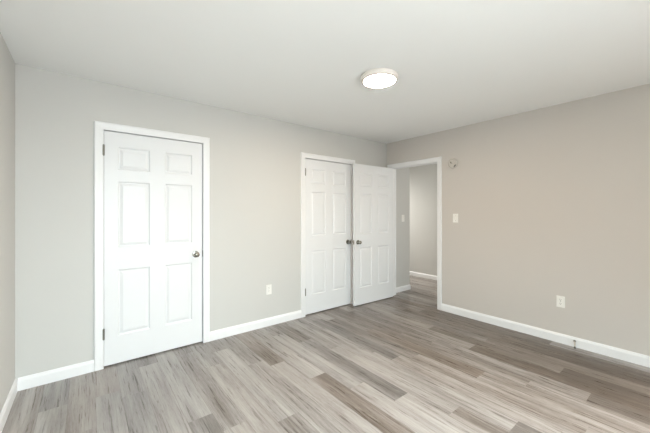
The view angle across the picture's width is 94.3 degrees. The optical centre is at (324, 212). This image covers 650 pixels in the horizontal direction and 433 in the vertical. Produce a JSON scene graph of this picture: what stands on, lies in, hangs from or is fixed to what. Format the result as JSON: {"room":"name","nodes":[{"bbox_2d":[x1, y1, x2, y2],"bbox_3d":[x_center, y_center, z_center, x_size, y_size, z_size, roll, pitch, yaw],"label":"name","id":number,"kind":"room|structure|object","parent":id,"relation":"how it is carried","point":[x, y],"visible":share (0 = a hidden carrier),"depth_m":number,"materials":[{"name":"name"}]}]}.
{"room":"empty bedroom","nodes":[
{"label":"empty bedroom","id":0,"kind":"room"},
{"bbox_2d":[0,32,14,412],"bbox_3d":[-0.687,0.108,0.106,0.120,2.440,5.360,0,0,-38],"label":"wall","id":1,"kind":"structure","parent":0,"point":[7,64],"depth_m":2.00,"materials":[{"name":"beige paint"}]},
{"bbox_2d":[0,378,17,432],"bbox_3d":[-0.671,1.280,0.195,0.014,0.095,5.240,0,0,-38],"label":"baseboard","id":2,"kind":"structure","parent":1,"relation":"attached to","point":[11,396],"depth_m":1.98,"materials":[{"name":"white paint"}]},
{"bbox_2d":[15,63,386,379],"bbox_3d":[-0.944,0.108,3.820,4.332,2.440,0.780,0,0,-38],"label":"wall","id":3,"kind":"structure","parent":0,"point":[255,161],"depth_m":2.61,"materials":[{"name":"beige paint"}]},
{"bbox_2d":[17,360,93,390],"bbox_3d":[-2.113,1.280,2.387,0.452,0.095,0.014,0,0,-38],"label":"baseboard","id":4,"kind":"structure","parent":3,"relation":"attached to","point":[30,381],"depth_m":2.37,"materials":[{"name":"white paint"}]},
{"bbox_2d":[94,120,209,370],"bbox_3d":[-1.600,0.278,2.868,0.949,2.101,0.136,0,0,-38],"label":"trim","id":5,"kind":"structure","parent":3,"relation":"attached to","point":[100,127],"depth_m":2.56,"materials":[{"name":"white paint"}]},
{"bbox_2d":[103,131,201,365],"bbox_3d":[-1.587,0.306,2.846,0.828,2.019,0.159,0,0,-38],"label":"door","id":6,"kind":"structure","parent":3,"relation":"in","point":[153,186],"depth_m":2.80,"materials":[{"name":"white paint"}]},
{"bbox_2d":[210,310,300,340],"bbox_3d":[-0.747,1.280,3.470,1.135,0.095,0.014,0,0,-38],"label":"baseboard","id":7,"kind":"structure","parent":3,"relation":"attached to","point":[234,330],"depth_m":3.41,"materials":[{"name":"white paint"}]},
{"bbox_2d":[266,284,271,294],"bbox_3d":[-0.659,0.903,3.544,0.070,0.115,0.008,0,0,-38],"label":"wall outlet","id":8,"kind":"object","parent":3,"relation":"attached to","point":[268,287],"visible":1,"depth_m":3.54,"materials":[{"name":"white plastic"}]},
{"bbox_2d":[305,159,350,314],"bbox_3d":[0.064,0.309,4.116,0.826,2.013,0.097,0,0,-38],"label":"door","id":9,"kind":"structure","parent":3,"relation":"in","point":[327,184],"depth_m":4.11,"materials":[{"name":"white paint"}]},
{"bbox_2d":[301,152,354,317],"bbox_3d":[0.032,0.281,4.163,0.947,2.095,0.136,0,0,-38],"label":"trim","id":10,"kind":"structure","parent":3,"relation":"attached to","point":[304,156],"depth_m":3.85,"materials":[{"name":"white paint"}]},
{"bbox_2d":[352,163,392,305],"bbox_3d":[0.734,0.310,4.508,0.827,2.012,0.159,0,0,-37],"label":"door","id":11,"kind":"structure","parent":3,"relation":"in","point":[372,241],"depth_m":4.46,"materials":[{"name":"white paint"}]},
{"bbox_2d":[0,0,649,143],"bbox_3d":[0.920,-1.162,2.918,6.132,0.100,7.770,0,0,-38],"label":"ceiling","id":12,"kind":"structure","parent":0,"point":[457,63],"depth_m":2.07,"materials":[{"name":"white paint"}]},
{"bbox_2d":[361,68,397,87],"bbox_3d":[0.441,-1.088,2.450,0.302,0.048,0.302,0,0,-38],"label":"ceiling light","id":13,"kind":"object","parent":12,"relation":"attached to","point":[377,77],"visible":1,"depth_m":2.39,"materials":[{"name":"white"}]},
{"bbox_2d":[364,74,394,87],"bbox_3d":[0.441,-1.068,2.450,0.253,0.006,0.253,0,0,-38],"label":"diffuser","id":14,"kind":"object","parent":13,"relation":"attached to","point":[370,80],"depth_m":2.43,"materials":[{"name":"white"}]},
{"bbox_2d":[2,275,649,432],"bbox_3d":[0.917,1.378,2.897,6.162,0.100,7.800,0,0,-38],"label":"floor","id":15,"kind":"structure","parent":0,"point":[399,363],"depth_m":2.35,"materials":[{"name":"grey laminate"}]},
{"bbox_2d":[396,167,409,286],"bbox_3d":[0.593,0.108,5.952,0.485,2.440,2.210,0,0,-38],"label":"wall","id":16,"kind":"structure","parent":0,"point":[402,175],"depth_m":5.11,"materials":[{"name":"beige paint"}]},
{"bbox_2d":[396,284,410,292],"bbox_3d":[0.640,1.285,5.904,0.499,0.086,2.104,0,0,-38],"label":"baseboard","id":17,"kind":"structure","parent":16,"relation":"attached to","point":[406,287],"depth_m":5.11,"materials":[{"name":"white paint"}]},
{"bbox_2d":[410,164,436,275],"bbox_3d":[2.339,0.108,5.876,0.120,2.440,4.500,0,0,-38],"label":"wall","id":18,"kind":"structure","parent":0,"point":[423,179],"depth_m":6.18,"materials":[{"name":"beige paint"}]},
{"bbox_2d":[410,271,436,279],"bbox_3d":[2.287,1.287,5.834,0.014,0.082,4.260,0,0,-38],"label":"baseboard","id":19,"kind":"structure","parent":18,"relation":"attached to","point":[417,274],"depth_m":6.17,"materials":[{"name":"white paint"}]},
{"bbox_2d":[387,84,649,355],"bbox_3d":[2.707,0.108,2.798,0.120,2.440,5.360,0,0,-38],"label":"wall","id":20,"kind":"structure","parent":0,"point":[549,202],"depth_m":3.11,"materials":[{"name":"beige paint"}]},
{"bbox_2d":[387,156,441,309],"bbox_3d":[1.341,0.281,4.508,0.136,2.095,0.939,0,0,-38],"label":"trim","id":21,"kind":"structure","parent":20,"relation":"attached to","point":[438,160],"depth_m":4.15,"materials":[{"name":"white paint"}]},
{"bbox_2d":[447,158,456,167],"bbox_3d":[1.678,-0.652,3.978,0.026,0.134,0.134,0,0,-38],"label":"detector base","id":22,"kind":"object","parent":20,"relation":"attached to","point":[452,163],"visible":1,"depth_m":3.98,"materials":[{"name":"beige plastic"}]},
{"bbox_2d":[453,214,457,222],"bbox_3d":[1.706,0.071,3.949,0.020,0.115,0.070,0,0,-38],"label":"light switch","id":23,"kind":"object","parent":20,"relation":"attached to","point":[455,216],"visible":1,"depth_m":3.95,"materials":[{"name":"white plastic"}]},
{"bbox_2d":[441,303,649,367],"bbox_3d":[2.916,1.280,2.427,0.014,0.095,4.279,0,0,-38],"label":"baseboard","id":24,"kind":"structure","parent":20,"relation":"attached to","point":[625,355],"depth_m":3.10,"materials":[{"name":"white paint"}]},
{"bbox_2d":[556,295,564,307],"bbox_3d":[2.404,0.908,3.077,0.008,0.115,0.070,0,0,-38],"label":"wall outlet","id":25,"kind":"object","parent":20,"relation":"attached to","point":[560,300],"visible":1,"depth_m":3.08,"materials":[{"name":"white plastic"}]}
]}

